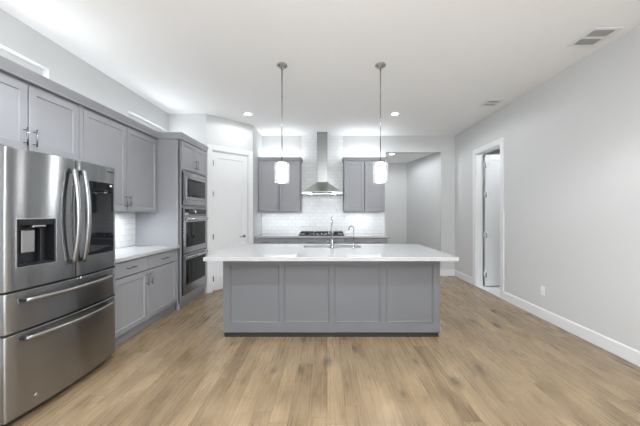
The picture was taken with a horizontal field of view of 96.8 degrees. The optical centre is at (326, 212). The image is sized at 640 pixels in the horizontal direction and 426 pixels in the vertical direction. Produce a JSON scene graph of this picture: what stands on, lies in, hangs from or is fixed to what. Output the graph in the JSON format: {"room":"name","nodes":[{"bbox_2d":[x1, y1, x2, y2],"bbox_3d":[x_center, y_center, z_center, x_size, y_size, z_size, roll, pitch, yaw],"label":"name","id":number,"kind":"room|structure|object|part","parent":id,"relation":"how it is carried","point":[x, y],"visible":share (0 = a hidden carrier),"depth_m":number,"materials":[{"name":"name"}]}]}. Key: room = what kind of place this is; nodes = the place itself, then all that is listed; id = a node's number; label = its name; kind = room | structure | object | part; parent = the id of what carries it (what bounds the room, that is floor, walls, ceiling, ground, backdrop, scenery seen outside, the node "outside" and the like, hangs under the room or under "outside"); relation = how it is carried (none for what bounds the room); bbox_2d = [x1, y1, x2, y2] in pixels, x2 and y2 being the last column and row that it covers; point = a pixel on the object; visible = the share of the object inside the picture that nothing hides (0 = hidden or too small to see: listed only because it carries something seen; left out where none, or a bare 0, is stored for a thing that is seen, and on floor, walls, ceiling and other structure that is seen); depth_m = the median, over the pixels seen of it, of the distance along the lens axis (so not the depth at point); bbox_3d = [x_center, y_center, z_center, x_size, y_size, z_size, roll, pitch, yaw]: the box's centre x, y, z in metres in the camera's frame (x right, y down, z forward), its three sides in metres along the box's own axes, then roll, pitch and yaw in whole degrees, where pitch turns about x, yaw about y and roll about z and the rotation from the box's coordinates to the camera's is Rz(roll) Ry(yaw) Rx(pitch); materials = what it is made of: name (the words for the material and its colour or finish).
{"room":"kitchen","nodes":[
{"label":"kitchen","id":0,"kind":"room"},
{"bbox_2d":[0,8,168,248],"bbox_3d":[-2.750,-0.160,0.115,0.120,3.050,9.670,0,0,0],"label":"wall","id":1,"kind":"structure","parent":0,"point":[59,65],"depth_m":2.98,"materials":[{"name":"grey paint"}]},
{"bbox_2d":[0,49,41,74],"bbox_3d":[-2.785,-1.192,2.294,0.050,0.395,0.908,0,0,0],"label":"window","id":2,"kind":"structure","parent":1,"relation":"in","point":[3,53],"depth_m":2.56,"materials":[{"name":"white glass"}]},
{"bbox_2d":[0,72,78,159],"bbox_3d":[-2.509,-0.764,2.253,0.357,0.559,0.926,0,0,0],"label":"upper cabinet","id":3,"kind":"object","parent":1,"relation":"attached to","point":[32,118],"visible":0.89,"depth_m":2.31,"materials":[{"name":"grey wood"}]},
{"bbox_3d":[-2.377,-0.755,2.021,0.019,0.516,0.453,0,0,0],"label":"door","id":4,"kind":"part","parent":3,"relation":"part of","materials":[{"name":"grey paint"}]},
{"bbox_3d":[-2.349,-0.600,2.217,0.037,0.140,0.011,0,0,0],"label":"bar handle","id":5,"kind":"part","parent":3,"relation":"part of","materials":[{"name":"silver metal"}]},
{"bbox_3d":[-2.349,-0.600,2.289,0.037,0.140,0.011,0,0,0],"label":"bar handle","id":6,"kind":"part","parent":3,"relation":"part of","materials":[{"name":"silver metal"}]},
{"bbox_3d":[-2.377,-0.755,2.486,0.019,0.516,0.453,0,0,0],"label":"door","id":7,"kind":"part","parent":3,"relation":"part of","materials":[{"name":"grey paint"}]},
{"bbox_2d":[77,105,156,212],"bbox_3d":[-2.509,-0.520,3.345,0.357,1.048,1.252,0,0,0],"label":"upper cabinet","id":8,"kind":"object","parent":1,"relation":"attached to","point":[104,141],"visible":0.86,"depth_m":3.30,"materials":[{"name":"grey wood"}]},
{"bbox_3d":[-2.377,-0.515,3.063,0.019,0.996,0.590,0,0,0],"label":"door","id":9,"kind":"part","parent":8,"relation":"part of","materials":[{"name":"grey paint"}]},
{"bbox_3d":[-2.377,-0.515,3.664,0.019,0.996,0.590,0,0,0],"label":"door","id":10,"kind":"part","parent":8,"relation":"part of","materials":[{"name":"grey paint"}]},
{"bbox_2d":[115,213,135,247],"bbox_3d":[-2.683,0.223,3.337,0.009,0.452,1.274,0,0,0],"label":"tile backsplash","id":11,"kind":"structure","parent":1,"relation":"attached to","point":[125,223],"depth_m":3.78,"materials":[{"name":"white tile"}]},
{"bbox_2d":[128,113,161,131],"bbox_3d":[-2.785,-1.192,4.294,0.050,0.395,0.908,0,0,0],"label":"window","id":12,"kind":"structure","parent":1,"relation":"in","point":[129,115],"depth_m":4.27,"materials":[{"name":"white glass"}]},
{"bbox_2d":[169,114,205,292],"bbox_3d":[-2.375,-0.160,4.890,0.630,3.050,0.120,0,0,0],"label":"wall","id":13,"kind":"structure","parent":0,"point":[192,125],"depth_m":4.83,"materials":[{"name":"grey paint"}]},
{"bbox_2d":[206,114,252,292],"bbox_3d":[-1.778,-0.160,5.175,0.884,3.050,0.110,0,0,-44],"label":"wall","id":14,"kind":"structure","parent":0,"point":[223,132],"depth_m":5.09,"materials":[{"name":"grey paint"}]},
{"bbox_2d":[213,151,246,289],"bbox_3d":[-1.739,0.138,5.134,0.664,2.415,0.096,0,0,-44],"label":"door","id":15,"kind":"structure","parent":14,"relation":"in","point":[229,170],"depth_m":5.11,"materials":[{"name":"white paint"}]},
{"bbox_2d":[207,144,252,292],"bbox_3d":[-1.768,0.096,5.172,0.860,2.538,0.128,0,0,-44],"label":"trim","id":16,"kind":"structure","parent":14,"relation":"attached to","point":[211,148],"depth_m":4.91,"materials":[{"name":"white paint"}]},
{"bbox_2d":[253,126,261,243],"bbox_3d":[-1.480,-0.160,5.815,0.120,3.050,0.750,0,0,0],"label":"wall","id":17,"kind":"structure","parent":0,"point":[257,137],"depth_m":5.72,"materials":[{"name":"grey paint"}]},
{"bbox_2d":[0,0,639,135],"bbox_3d":[0.050,-1.735,0.795,5.720,0.100,11.030,0,0,0],"label":"ceiling","id":18,"kind":"structure","parent":0,"point":[444,59],"depth_m":2.98,"materials":[{"name":"white paint"}]},
{"bbox_2d":[243,112,252,115],"bbox_3d":[-1.340,-1.682,4.830,0.172,0.006,0.171,0,0,0],"label":"recessed light","id":19,"kind":"object","parent":18,"relation":"in","point":[244,113],"visible":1,"depth_m":4.80,"materials":[{"name":"white plastic"}]},
{"bbox_2d":[276,62,286,182],"bbox_3d":[-0.512,-1.010,3.230,0.166,1.350,0.166,0,0,0],"label":"pendant lamp","id":20,"kind":"object","parent":18,"relation":"hanging from","point":[281,165],"visible":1,"depth_m":3.22,"materials":[{"name":"white glass"}]},
{"bbox_3d":[-0.512,-1.116,3.230,0.017,1.038,0.017,0,0,0],"label":"stem","id":21,"kind":"part","parent":20,"relation":"part of","materials":[{"name":"silver metal"}]},
{"bbox_3d":[-0.512,-0.457,3.230,0.100,0.220,0.100,0,0,0],"label":"lamp shade","id":22,"kind":"part","parent":20,"relation":"part of","materials":[{"name":"white glass"}]},
{"bbox_2d":[373,62,387,182],"bbox_3d":[0.608,-1.010,3.230,0.166,1.350,0.166,0,0,0],"label":"pendant lamp","id":23,"kind":"object","parent":18,"relation":"hanging from","point":[380,166],"visible":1,"depth_m":3.20,"materials":[{"name":"white glass"}]},
{"bbox_3d":[0.608,-1.116,3.230,0.017,1.038,0.017,0,0,0],"label":"stem","id":24,"kind":"part","parent":23,"relation":"part of","materials":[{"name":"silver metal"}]},
{"bbox_3d":[0.608,-0.457,3.230,0.100,0.220,0.100,0,0,0],"label":"lamp shade","id":25,"kind":"part","parent":23,"relation":"part of","materials":[{"name":"white glass"}]},
{"bbox_2d":[390,112,399,115],"bbox_3d":[1.156,-1.682,4.830,0.172,0.006,0.171,0,0,0],"label":"recessed light","id":26,"kind":"object","parent":18,"relation":"in","point":[393,113],"visible":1,"depth_m":4.81,"materials":[{"name":"white plastic"}]},
{"bbox_2d":[480,100,503,105],"bbox_3d":[2.513,-1.680,4.340,0.235,0.010,0.240,0,0,0],"label":"ceiling vent","id":27,"kind":"object","parent":18,"relation":"in","point":[488,102],"visible":1,"depth_m":4.32,"materials":[{"name":"grey metal"}]},
{"bbox_2d":[566,27,622,46],"bbox_3d":[2.550,-1.680,2.720,0.270,0.010,0.300,0,0,0],"label":"ceiling vent","id":28,"kind":"object","parent":18,"relation":"in","point":[594,36],"visible":1,"depth_m":2.71,"materials":[{"name":"grey metal"}]},
{"bbox_2d":[4,276,639,425],"bbox_3d":[-0.009,1.405,1.640,5.601,0.080,12.720,0,0,0],"label":"floor","id":29,"kind":"structure","parent":0,"point":[491,361],"depth_m":2.31,"materials":[{"name":"brown wood"}]},
{"bbox_2d":[0,145,114,425],"bbox_3d":[-2.264,0.472,2.206,0.792,1.785,0.920,0,0,0],"label":"refrigerator","id":30,"kind":"object","parent":29,"relation":"on","point":[57,213],"visible":1,"depth_m":2.01,"materials":[{"name":"silver metal"}]},
{"bbox_3d":[-1.963,0.194,1.925,0.012,0.322,0.252,0,0,5],"label":"dispenser trim","id":31,"kind":"part","parent":30,"relation":"part of","materials":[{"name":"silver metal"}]},
{"bbox_3d":[-2.006,0.039,1.974,0.118,0.908,0.457,0,0,0],"label":"door","id":32,"kind":"part","parent":30,"relation":"part of","materials":[{"name":"silver metal"}]},
{"bbox_3d":[-2.006,1.038,2.206,0.118,0.533,0.920,0,0,0],"label":"drawer","id":33,"kind":"part","parent":30,"relation":"part of","materials":[{"name":"silver metal"}]},
{"bbox_3d":[-2.006,0.632,2.206,0.118,0.251,0.920,0,0,0],"label":"drawer","id":34,"kind":"part","parent":30,"relation":"part of","materials":[{"name":"silver metal"}]},
{"bbox_3d":[-1.915,0.565,2.200,0.090,0.032,0.748,0,0,0],"label":"drawer handle","id":35,"kind":"part","parent":30,"relation":"part of","materials":[{"name":"silver metal"}]},
{"bbox_3d":[-1.915,0.812,2.200,0.090,0.032,0.748,0,0,0],"label":"drawer handle","id":36,"kind":"part","parent":30,"relation":"part of","materials":[{"name":"silver metal"}]},
{"bbox_3d":[-1.904,0.022,2.159,0.072,0.723,0.035,0,0,0],"label":"door handle","id":37,"kind":"part","parent":30,"relation":"part of","materials":[{"name":"silver metal"}]},
{"bbox_3d":[-1.904,0.022,2.248,0.072,0.723,0.035,0,0,0],"label":"door handle","id":38,"kind":"part","parent":30,"relation":"part of","materials":[{"name":"silver metal"}]},
{"bbox_3d":[-2.006,0.039,2.438,0.118,0.908,0.457,0,0,0],"label":"door","id":39,"kind":"part","parent":30,"relation":"part of","materials":[{"name":"silver metal"}]},
{"bbox_2d":[115,249,176,346],"bbox_3d":[-2.371,0.928,3.337,0.634,0.872,1.274,0,0,0],"label":"base cabinet","id":40,"kind":"object","parent":29,"relation":"on","point":[146,286],"visible":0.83,"depth_m":3.25,"materials":[{"name":"grey wood"}]},
{"bbox_3d":[-2.102,0.582,3.011,0.019,0.153,0.610,0,0,0],"label":"drawer","id":41,"kind":"part","parent":40,"relation":"part of","materials":[{"name":"grey paint"}]},
{"bbox_3d":[-2.102,0.956,3.011,0.019,0.574,0.610,0,0,0],"label":"door","id":42,"kind":"part","parent":40,"relation":"part of","materials":[{"name":"grey paint"}]},
{"bbox_2d":[115,245,179,262],"bbox_3d":[-2.373,0.470,3.337,0.630,0.039,1.274,0,0,0],"label":"countertop","id":43,"kind":"structure","parent":40,"relation":"on","point":[122,254],"depth_m":3.42,"materials":[{"name":"white stone"}]},
{"bbox_3d":[-2.102,0.582,3.639,0.019,0.153,0.630,0,0,0],"label":"drawer","id":44,"kind":"part","parent":40,"relation":"part of","materials":[{"name":"grey paint"}]},
{"bbox_3d":[-2.102,0.956,3.639,0.019,0.574,0.630,0,0,0],"label":"door","id":45,"kind":"part","parent":40,"relation":"part of","materials":[{"name":"grey paint"}]},
{"bbox_2d":[136,139,205,309],"bbox_3d":[-2.345,0.161,4.401,0.685,2.409,0.846,0,0,0],"label":"tall cabinet","id":46,"kind":"object","parent":29,"relation":"on","point":[174,156],"visible":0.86,"depth_m":3.98,"materials":[{"name":"grey paint"}]},
{"bbox_2d":[0,56,207,151],"bbox_3d":[-2.217,-1.077,3.212,0.411,0.084,3.225,0,0,0],"label":"crown molding","id":47,"kind":"structure","parent":46,"relation":"attached to","point":[7,66],"depth_m":2.69,"materials":[{"name":"grey paint"}]},
{"bbox_3d":[-2.050,-0.824,4.200,0.019,0.398,0.401,0,0,0],"label":"door","id":48,"kind":"part","parent":46,"relation":"part of","materials":[{"name":"grey paint"}]},
{"bbox_3d":[-2.071,0.115,4.401,0.022,2.300,0.846,0,0,0],"label":"frame","id":49,"kind":"part","parent":46,"relation":"part of","materials":[{"name":"grey paint"}]},
{"bbox_2d":[182,171,205,205],"bbox_3d":[-2.304,-0.357,4.403,0.568,0.480,0.752,0,0,0],"label":"microwave","id":50,"kind":"object","parent":46,"relation":"in","point":[193,185],"visible":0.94,"depth_m":4.30,"materials":[{"name":"silver metal"}]},
{"bbox_3d":[-2.048,-0.357,4.403,0.022,0.480,0.752,0,0,0],"label":"trim","id":51,"kind":"part","parent":50,"relation":"part of","materials":[{"name":"silver metal"}]},
{"bbox_3d":[-2.030,-0.367,4.403,0.014,0.346,0.628,0,0,0],"label":"door","id":52,"kind":"part","parent":50,"relation":"part of","materials":[{"name":"black glass"}]},
{"bbox_3d":[-2.022,-0.369,4.649,0.001,0.265,0.110,0,0,0],"label":"control panel","id":53,"kind":"part","parent":50,"relation":"part of","materials":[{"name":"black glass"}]},
{"bbox_2d":[182,208,208,295],"bbox_3d":[-2.284,0.549,4.403,0.609,1.252,0.752,0,0,0],"label":"double wall oven","id":54,"kind":"object","parent":46,"relation":"in","point":[194,220],"visible":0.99,"depth_m":4.31,"materials":[{"name":"silver metal"}]},
{"bbox_3d":[-2.033,-0.018,4.403,0.008,0.117,0.752,0,0,0],"label":"control panel","id":55,"kind":"part","parent":54,"relation":"part of","materials":[{"name":"silver metal"}]},
{"bbox_3d":[-2.031,0.879,4.403,0.012,0.572,0.752,0,0,0],"label":"door","id":56,"kind":"part","parent":54,"relation":"part of","materials":[{"name":"silver metal"}]},
{"bbox_3d":[-2.031,0.314,4.403,0.012,0.533,0.752,0,0,0],"label":"door","id":57,"kind":"part","parent":54,"relation":"part of","materials":[{"name":"silver metal"}]},
{"bbox_3d":[-2.002,0.638,4.403,0.046,0.027,0.692,0,0,0],"label":"bar handle","id":58,"kind":"part","parent":54,"relation":"part of","materials":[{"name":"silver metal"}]},
{"bbox_3d":[-2.002,0.092,4.403,0.046,0.027,0.692,0,0,0],"label":"bar handle","id":59,"kind":"part","parent":54,"relation":"part of","materials":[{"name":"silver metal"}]},
{"bbox_3d":[-2.050,-0.824,4.606,0.019,0.398,0.401,0,0,0],"label":"door","id":60,"kind":"part","parent":46,"relation":"part of","materials":[{"name":"grey paint"}]},
{"bbox_2d":[255,238,298,243],"bbox_3d":[-0.987,0.928,5.866,0.856,0.872,0.644,0,0,0],"label":"base cabinet","id":61,"kind":"object","parent":29,"relation":"on","point":[257,240],"visible":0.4,"depth_m":5.58,"materials":[{"name":"grey paint"}]},
{"bbox_3d":[-1.201,0.582,5.591,0.422,0.157,0.019,0,0,0],"label":"drawer","id":62,"kind":"part","parent":61,"relation":"part of","materials":[{"name":"grey paint"}]},
{"bbox_3d":[-0.773,0.582,5.591,0.422,0.157,0.019,0,0,0],"label":"drawer","id":63,"kind":"part","parent":61,"relation":"part of","materials":[{"name":"grey paint"}]},
{"bbox_2d":[255,234,389,237],"bbox_3d":[-0.090,0.470,5.869,2.650,0.039,0.638,0,0,0],"label":"countertop","id":64,"kind":"structure","parent":61,"relation":"on","point":[260,235],"depth_m":5.55,"materials":[{"name":"white stone"}]},
{"bbox_2d":[299,231,343,235],"bbox_3d":[-0.110,0.421,5.888,0.910,0.058,0.510,0,0,0],"label":"gas cooktop","id":65,"kind":"object","parent":64,"relation":"in","point":[303,233],"visible":1,"depth_m":5.79,"materials":[{"name":"black metal"}]},
{"bbox_2d":[299,238,344,243],"bbox_3d":[-0.103,0.928,5.866,0.908,0.872,0.644,0,0,0],"label":"base cabinet","id":66,"kind":"object","parent":29,"relation":"on","point":[301,240],"visible":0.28,"depth_m":5.58,"materials":[{"name":"grey paint"}]},
{"bbox_3d":[-0.330,0.582,5.591,0.448,0.157,0.019,0,0,0],"label":"drawer","id":67,"kind":"part","parent":66,"relation":"part of","materials":[{"name":"grey paint"}]},
{"bbox_3d":[0.124,0.582,5.591,0.448,0.157,0.019,0,0,0],"label":"drawer","id":68,"kind":"part","parent":66,"relation":"part of","materials":[{"name":"grey paint"}]},
{"bbox_2d":[223,261,439,336],"bbox_3d":[0.049,0.926,3.600,2.368,0.875,1.000,0,0,0],"label":"kitchen island","id":69,"kind":"object","parent":29,"relation":"on","point":[261,298],"visible":0.86,"depth_m":3.11,"materials":[{"name":"grey paint"}]},
{"bbox_3d":[-0.790,0.881,3.113,0.537,0.632,0.012,0,0,0],"label":"panel","id":70,"kind":"part","parent":69,"relation":"part of","materials":[{"name":"grey paint"}]},
{"bbox_3d":[-0.222,0.881,3.113,0.494,0.632,0.012,0,0,0],"label":"panel","id":71,"kind":"part","parent":69,"relation":"part of","materials":[{"name":"grey paint"}]},
{"bbox_2d":[203,244,458,260],"bbox_3d":[0.040,0.469,3.500,2.586,0.040,1.260,0,0,0],"label":"island countertop","id":72,"kind":"structure","parent":69,"relation":"on","point":[241,252],"depth_m":3.15,"materials":[{"name":"white stone"}]},
{"bbox_2d":[326,217,333,247],"bbox_3d":[0.042,0.248,3.724,0.104,0.401,0.214,0,0,0],"label":"kitchen faucet","id":73,"kind":"object","parent":72,"relation":"on","point":[331,241],"visible":0.99,"depth_m":3.64,"materials":[{"name":"silver metal"}]},
{"bbox_3d":[0.066,0.190,3.730,0.023,0.286,0.192,0,0,0],"label":"spout","id":74,"kind":"part","parent":73,"relation":"part of","materials":[{"name":"silver metal"}]},
{"bbox_2d":[348,226,355,247],"bbox_3d":[0.322,0.306,3.676,0.120,0.286,0.040,0,0,34],"label":"water faucet","id":75,"kind":"object","parent":72,"relation":"on","point":[349,226],"visible":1,"depth_m":3.65,"materials":[{"name":"silver metal"}]},
{"bbox_3d":[0.329,0.881,3.113,0.503,0.632,0.012,0,0,0],"label":"panel","id":76,"kind":"part","parent":69,"relation":"part of","materials":[{"name":"grey paint"}]},
{"bbox_3d":[0.900,0.881,3.113,0.512,0.632,0.012,0,0,0],"label":"panel","id":77,"kind":"part","parent":69,"relation":"part of","materials":[{"name":"grey paint"}]},
{"bbox_2d":[345,238,387,243],"bbox_3d":[0.774,0.928,5.866,0.842,0.872,0.644,0,0,0],"label":"base cabinet","id":78,"kind":"object","parent":29,"relation":"on","point":[347,240],"visible":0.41,"depth_m":5.58,"materials":[{"name":"grey paint"}]},
{"bbox_3d":[0.564,0.582,5.591,0.415,0.157,0.019,0,0,0],"label":"drawer","id":79,"kind":"part","parent":78,"relation":"part of","materials":[{"name":"grey paint"}]},
{"bbox_3d":[0.985,0.582,5.591,0.415,0.157,0.019,0,0,0],"label":"drawer","id":80,"kind":"part","parent":78,"relation":"part of","materials":[{"name":"grey paint"}]},
{"bbox_2d":[262,136,454,269],"bbox_3d":[0.625,-0.160,6.250,4.330,3.050,0.120,0,0,0],"label":"wall","id":81,"kind":"structure","parent":0,"point":[353,146],"depth_m":6.19,"materials":[{"name":"grey paint"}]},
{"bbox_2d":[258,157,302,211],"bbox_3d":[-0.968,-0.580,5.997,0.892,1.134,0.361,0,0,0],"label":"upper cabinet","id":82,"kind":"object","parent":81,"relation":"attached to","point":[274,196],"visible":0.98,"depth_m":5.86,"materials":[{"name":"grey wood"}]},
{"bbox_3d":[-1.198,-0.548,5.862,0.412,1.030,0.019,0,0,0],"label":"door","id":83,"kind":"part","parent":82,"relation":"part of","materials":[{"name":"grey paint"}]},
{"bbox_3d":[-0.968,-1.116,5.997,0.892,0.062,0.361,0,0,0],"label":"crown molding","id":84,"kind":"part","parent":82,"relation":"part of","materials":[{"name":"grey paint"}]},
{"bbox_3d":[-0.774,-0.548,5.862,0.412,1.030,0.019,0,0,0],"label":"door","id":85,"kind":"part","parent":82,"relation":"part of","materials":[{"name":"grey paint"}]},
{"bbox_2d":[302,132,343,194],"bbox_3d":[-0.098,-1.030,5.927,0.882,1.305,0.500,0,0,0],"label":"range hood","id":86,"kind":"object","parent":81,"relation":"attached to","point":[321,187],"visible":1,"depth_m":5.91,"materials":[{"name":"silver metal"}]},
{"bbox_3d":[-0.098,-0.386,5.932,0.770,0.006,0.450,0,0,0],"label":"filter panel","id":87,"kind":"part","parent":86,"relation":"part of","materials":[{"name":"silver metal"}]},
{"bbox_2d":[262,136,383,233],"bbox_3d":[-0.087,-0.617,6.184,2.655,2.132,0.009,0,0,0],"label":"tile backsplash","id":88,"kind":"structure","parent":81,"relation":"attached to","point":[316,214],"depth_m":6.18,"materials":[{"name":"white tile"}]},
{"bbox_2d":[342,157,386,211],"bbox_3d":[0.774,-0.580,5.997,0.914,1.134,0.361,0,0,0],"label":"upper cabinet","id":89,"kind":"object","parent":81,"relation":"attached to","point":[361,191],"visible":0.94,"depth_m":5.86,"materials":[{"name":"grey wood"}]},
{"bbox_3d":[0.566,-0.548,5.862,0.405,1.030,0.019,0,0,0],"label":"door","id":90,"kind":"part","parent":89,"relation":"part of","materials":[{"name":"grey paint"}]},
{"bbox_3d":[0.774,-1.116,5.997,0.914,0.062,0.361,0,0,0],"label":"crown molding","id":91,"kind":"part","parent":89,"relation":"part of","materials":[{"name":"grey paint"}]},
{"bbox_3d":[0.983,-0.548,5.862,0.405,1.030,0.019,0,0,0],"label":"door","id":92,"kind":"part","parent":89,"relation":"part of","materials":[{"name":"grey paint"}]},
{"bbox_2d":[441,270,454,275],"bbox_3d":[2.631,1.300,6.183,0.291,0.130,0.014,0,0,0],"label":"baseboard","id":93,"kind":"structure","parent":81,"relation":"attached to","point":[443,272],"depth_m":6.18,"materials":[{"name":"white paint"}]},
{"bbox_2d":[386,163,406,243],"bbox_3d":[1.750,-0.005,7.870,1.700,2.740,0.120,0,0,0],"label":"wall","id":94,"kind":"structure","parent":0,"point":[396,184],"depth_m":7.81,"materials":[{"name":"grey paint"}]},
{"bbox_2d":[386,153,432,162],"bbox_3d":[1.800,-1.425,7.155,1.800,0.100,1.690,0,0,0],"label":"ceiling","id":95,"kind":"structure","parent":0,"point":[398,157],"depth_m":7.04,"materials":[{"name":"white paint"}]},
{"bbox_2d":[407,153,438,250],"bbox_3d":[2.423,-0.005,7.061,0.157,2.740,1.556,0,0,-11],"label":"wall","id":96,"kind":"structure","parent":0,"point":[422,173],"depth_m":6.96,"materials":[{"name":"grey paint"}]},
{"bbox_2d":[477,276,499,296],"bbox_3d":[3.745,1.405,5.100,1.909,0.080,2.400,0,0,0],"label":"floor","id":97,"kind":"structure","parent":0,"point":[495,290],"depth_m":5.13,"materials":[{"name":"tile"}]},
{"bbox_2d":[483,150,499,275],"bbox_3d":[3.805,-0.010,5.100,1.790,2.750,2.400,0,0,0],"label":"wall","id":98,"kind":"structure","parent":0,"point":[493,151],"depth_m":6.20,"materials":[{"name":"grey paint"}]},
{"bbox_2d":[455,24,639,350],"bbox_3d":[2.850,-0.160,0.795,0.120,3.050,11.030,0,0,0],"label":"wall","id":99,"kind":"structure","parent":0,"point":[572,141],"depth_m":3.19,"materials":[{"name":"grey paint"}]},
{"bbox_2d":[455,270,472,284],"bbox_3d":[2.783,1.300,5.800,0.014,0.130,0.780,0,0,0],"label":"baseboard","id":100,"kind":"structure","parent":99,"relation":"attached to","point":[458,274],"depth_m":5.73,"materials":[{"name":"white paint"}]},
{"bbox_2d":[473,137,503,299],"bbox_3d":[2.841,0.086,4.938,0.138,2.558,0.941,0,0,0],"label":"trim","id":101,"kind":"structure","parent":99,"relation":"attached to","point":[478,153],"depth_m":5.31,"materials":[{"name":"white paint"}]},
{"bbox_2d":[484,154,499,285],"bbox_3d":[3.293,0.131,5.250,0.758,2.432,0.096,0,0,0],"label":"door","id":102,"kind":"structure","parent":99,"relation":"in","point":[492,161],"depth_m":5.27,"materials":[{"name":"white paint"}]},
{"bbox_2d":[541,286,544,295],"bbox_3d":[2.785,1.001,3.665,0.009,0.116,0.072,0,0,0],"label":"wall outlet","id":103,"kind":"object","parent":99,"relation":"attached to","point":[542,287],"visible":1,"depth_m":3.66,"materials":[{"name":"white plastic"}]},
{"bbox_2d":[504,292,639,366],"bbox_3d":[2.783,1.300,-0.068,0.014,0.130,9.065,0,0,0],"label":"baseboard","id":104,"kind":"structure","parent":99,"relation":"attached to","point":[619,349],"depth_m":3.10,"materials":[{"name":"white paint"}]}
]}

